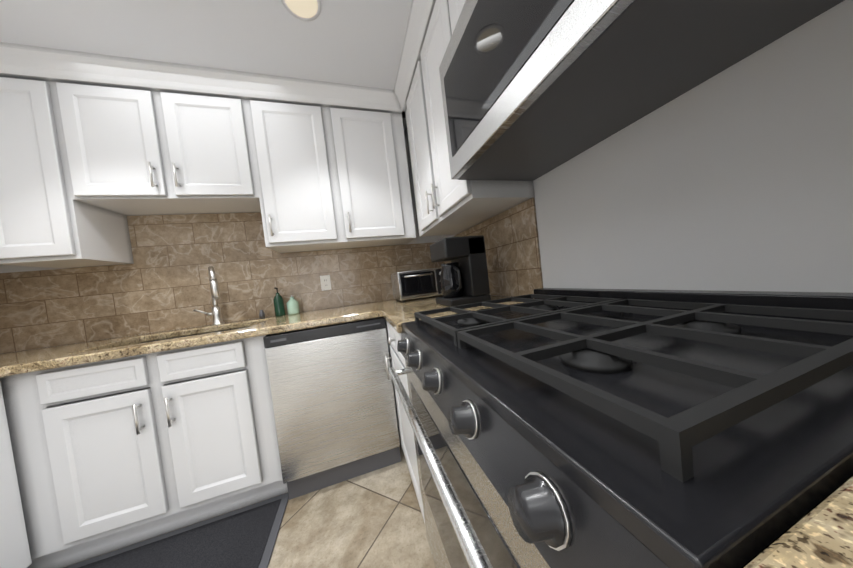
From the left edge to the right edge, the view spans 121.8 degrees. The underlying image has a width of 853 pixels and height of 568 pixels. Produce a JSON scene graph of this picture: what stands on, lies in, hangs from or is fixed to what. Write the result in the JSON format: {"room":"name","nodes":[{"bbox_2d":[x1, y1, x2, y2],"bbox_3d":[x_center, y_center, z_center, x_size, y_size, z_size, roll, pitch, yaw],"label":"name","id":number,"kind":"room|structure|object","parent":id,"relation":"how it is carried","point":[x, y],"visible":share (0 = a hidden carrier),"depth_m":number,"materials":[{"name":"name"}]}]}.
{"room":"kitchen","nodes":[
{"label":"kitchen","id":0,"kind":"room"},
{"bbox_2d":[0,0,411,127],"bbox_3d":[-0.364,-1.283,-1.317,3.020,0.120,6.570,-7,2,-17],"label":"ceiling","id":1,"kind":"structure","parent":0,"point":[356,42],"depth_m":1.16,"materials":[{"name":"paint"}]},
{"bbox_2d":[281,0,320,20],"bbox_3d":[-0.563,-1.271,1.065,0.168,0.006,0.168,-7,2,-17],"label":"recessed light","id":2,"kind":"object","parent":1,"relation":"in","point":[306,10],"visible":1,"depth_m":1.09,"materials":[{"name":"glass"}]},
{"bbox_2d":[0,128,441,352],"bbox_3d":[-1.112,-0.041,1.822,2.900,2.370,0.120,-7,2,-17],"label":"wall","id":3,"kind":"structure","parent":0,"point":[416,240],"depth_m":2.06,"materials":[{"name":"paint"}]},
{"bbox_2d":[0,76,133,268],"bbox_3d":[-2.029,-0.559,1.307,0.318,0.900,0.328,-7,2,-17],"label":"upper cabinet","id":4,"kind":"object","parent":3,"relation":"attached to","point":[40,227],"depth_m":1.18,"materials":[{"name":"paint"}]},
{"bbox_2d":[52,81,259,215],"bbox_3d":[-1.501,-0.778,1.470,0.830,0.595,0.328,-7,2,-17],"label":"upper cabinet","id":5,"kind":"object","parent":3,"relation":"attached to","point":[86,170],"depth_m":1.32,"materials":[{"name":"paint"}]},
{"bbox_2d":[0,212,444,353],"bbox_3d":[-1.163,-0.143,1.739,2.761,0.760,0.008,-7,2,-17],"label":"backsplash","id":6,"kind":"structure","parent":3,"relation":"attached to","point":[161,283],"depth_m":1.59,"materials":[{"name":"brown tile"}]},
{"bbox_2d":[320,275,331,290],"bbox_3d":[-0.784,-0.009,1.846,0.072,0.116,0.008,-7,2,-17],"label":"electrical outlet","id":7,"kind":"object","parent":6,"relation":"attached to","point":[325,281],"visible":1,"depth_m":1.84,"materials":[{"name":"white plastic"}]},
{"bbox_2d":[248,100,347,252],"bbox_3d":[-0.876,-0.703,1.661,0.451,0.900,0.328,-7,2,-17],"label":"upper cabinet","id":8,"kind":"object","parent":3,"relation":"attached to","point":[298,204],"depth_m":1.51,"materials":[{"name":"paint"}]},
{"bbox_2d":[328,107,415,247],"bbox_3d":[-0.417,-0.760,1.803,0.517,0.900,0.328,-7,2,-17],"label":"upper cabinet","id":9,"kind":"object","parent":3,"relation":"attached to","point":[369,148],"depth_m":1.65,"materials":[{"name":"paint"}]},
{"bbox_2d":[161,434,435,567],"bbox_3d":[-0.080,1.190,-1.240,3.020,0.120,6.570,-7,2,-17],"label":"floor","id":10,"kind":"structure","parent":0,"point":[373,519],"depth_m":1.06,"materials":[{"name":"tile"}]},
{"bbox_2d":[0,382,31,567],"bbox_3d":[-1.809,0.831,0.565,0.633,0.874,0.604,-7,2,-17],"label":"base cabinet","id":11,"kind":"object","parent":10,"relation":"on","point":[14,549],"visible":1,"depth_m":0.90,"materials":[{"name":"paint"}]},
{"bbox_2d":[0,337,119,377],"bbox_3d":[-1.665,0.372,-0.044,0.660,0.039,3.116,-7,2,-17],"label":"countertop","id":12,"kind":"structure","parent":11,"relation":"on","point":[5,358],"depth_m":1.22,"materials":[{"name":"stone"}]},
{"bbox_2d":[8,295,442,403],"bbox_3d":[-0.696,0.321,1.541,2.116,0.254,0.656,-7,2,-17],"label":"countertop","id":13,"kind":"structure","parent":11,"relation":"on","point":[128,346],"depth_m":1.20,"materials":[{"name":"stone"}]},
{"bbox_2d":[193,266,223,325],"bbox_3d":[-1.380,0.080,1.488,0.234,0.383,0.256,-7,2,-17],"label":"faucet","id":14,"kind":"object","parent":13,"relation":"on","point":[215,314],"visible":1,"depth_m":1.55,"materials":[{"name":"silver metal"}]},
{"bbox_2d":[259,310,264,318],"bbox_3d":[-1.153,0.211,1.662,0.034,0.060,0.033,-7,2,-17],"label":"stopper","id":15,"kind":"object","parent":13,"relation":"on","point":[261,314],"visible":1,"depth_m":1.65,"materials":[{"name":"grey"}]},
{"bbox_2d":[273,287,284,316],"bbox_3d":[-1.048,0.125,1.679,0.062,0.206,0.071,-7,2,-17],"label":"soap bottle","id":16,"kind":"object","parent":13,"relation":"on","point":[279,307],"visible":1,"depth_m":1.66,"materials":[{"name":"green"}]},
{"bbox_2d":[286,295,299,314],"bbox_3d":[-0.966,0.149,1.715,0.076,0.137,0.075,-7,2,-17],"label":"soap bottle","id":17,"kind":"object","parent":13,"relation":"on","point":[292,303],"visible":1,"depth_m":1.69,"materials":[{"name":"green plastic"}]},
{"bbox_2d":[391,267,442,301],"bbox_3d":[-0.058,0.002,1.830,0.365,0.215,0.344,-7,2,-17],"label":"toaster oven","id":18,"kind":"object","parent":13,"relation":"on","point":[414,284],"visible":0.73,"depth_m":1.69,"materials":[{"name":"black"}]},
{"bbox_2d":[0,351,179,567],"bbox_3d":[-1.959,0.830,1.176,0.705,0.874,0.608,-7,2,-17],"label":"base cabinet","id":19,"kind":"object","parent":10,"relation":"on","point":[103,475],"depth_m":1.01,"materials":[{"name":"paint"}]},
{"bbox_2d":[63,493,288,567],"bbox_3d":[-1.112,1.174,0.936,0.935,0.010,0.435,-7,2,-17],"label":"rug","id":20,"kind":"object","parent":10,"relation":"on","point":[245,537],"visible":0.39,"depth_m":1.05,"materials":[{"name":"grey fabric"}]},
{"bbox_2d":[263,317,400,499],"bbox_3d":[-0.562,0.660,1.568,0.603,0.868,0.623,-7,2,-17],"label":"dishwasher","id":21,"kind":"object","parent":10,"relation":"on","point":[333,402],"visible":0.92,"depth_m":1.27,"materials":[{"name":"grey metal"}]},
{"bbox_2d":[385,355,388,378],"bbox_3d":[0.038,0.582,1.777,0.646,0.874,0.626,-7,2,-17],"label":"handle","id":22,"kind":"object","parent":10,"relation":"on","point":[386,358],"depth_m":1.30,"materials":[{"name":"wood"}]},
{"bbox_2d":[385,319,424,522],"bbox_3d":[0.199,0.580,1.233,0.658,0.874,0.509,-7,2,-17],"label":"base cabinet","id":23,"kind":"object","parent":10,"relation":"on","point":[397,362],"depth_m":1.11,"materials":[{"name":"paint"}]},
{"bbox_2d":[376,295,533,332],"bbox_3d":[0.138,0.127,1.202,0.685,0.039,0.483,-7,2,-17],"label":"countertop","id":24,"kind":"structure","parent":23,"relation":"on","point":[399,313],"depth_m":1.17,"materials":[{"name":"stone"}]},
{"bbox_2d":[430,235,490,306],"bbox_3d":[0.171,-0.067,1.270,0.220,0.335,0.230,-7,2,-17],"label":"coffee maker","id":25,"kind":"object","parent":24,"relation":"on","point":[464,279],"visible":0.96,"depth_m":1.18,"materials":[{"name":"black plastic"}]},
{"bbox_2d":[389,288,852,567],"bbox_3d":[0.347,0.537,0.595,0.719,0.965,0.790,-7,2,-17],"label":"range","id":26,"kind":"object","parent":10,"relation":"on","point":[590,428],"visible":1,"depth_m":0.26,"materials":[{"name":"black metal"}]},
{"bbox_2d":[442,0,852,296],"bbox_3d":[0.708,-0.212,0.598,0.120,2.370,3.290,-7,2,-17],"label":"wall","id":27,"kind":"structure","parent":0,"point":[737,176],"depth_m":0.52,"materials":[{"name":"paint"}]},
{"bbox_2d":[0,0,435,130],"bbox_3d":[-0.825,-1.167,0.226,2.776,0.100,3.105,-7,2,-17],"label":"crown molding","id":28,"kind":"structure","parent":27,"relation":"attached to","point":[38,63],"depth_m":1.31,"materials":[{"name":"paint"}]},
{"bbox_2d":[445,0,465,41],"bbox_3d":[0.361,-1.066,0.605,0.328,0.396,0.794,-7,2,-17],"label":"upper cabinet","id":29,"kind":"object","parent":27,"relation":"attached to","point":[453,8],"depth_m":0.91,"materials":[{"name":"paint"}]},
{"bbox_2d":[439,0,843,180],"bbox_3d":[0.352,-0.644,0.601,0.444,0.430,0.784,-7,2,-17],"label":"microwave","id":30,"kind":"object","parent":29,"relation":"attached to","point":[532,90],"visible":1,"depth_m":0.52,"materials":[{"name":"grey metal"}]},
{"bbox_2d":[405,0,534,236],"bbox_3d":[0.154,-0.812,1.381,0.328,0.900,0.812,-7,2,-17],"label":"upper cabinet","id":31,"kind":"object","parent":27,"relation":"attached to","point":[446,204],"depth_m":1.21,"materials":[{"name":"paint"}]},
{"bbox_2d":[444,197,542,296],"bbox_3d":[0.335,-0.157,1.607,0.008,0.454,1.140,-7,2,-17],"label":"backsplash","id":32,"kind":"structure","parent":27,"relation":"attached to","point":[511,239],"depth_m":1.23,"materials":[{"name":"brown tile"}]},
{"bbox_2d":[744,477,852,567],"bbox_3d":[0.481,0.122,0.101,0.676,0.039,0.226,-7,2,-17],"label":"countertop","id":33,"kind":"structure","parent":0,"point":[820,535],"depth_m":0.12,"materials":[{"name":"stone"}]}
]}

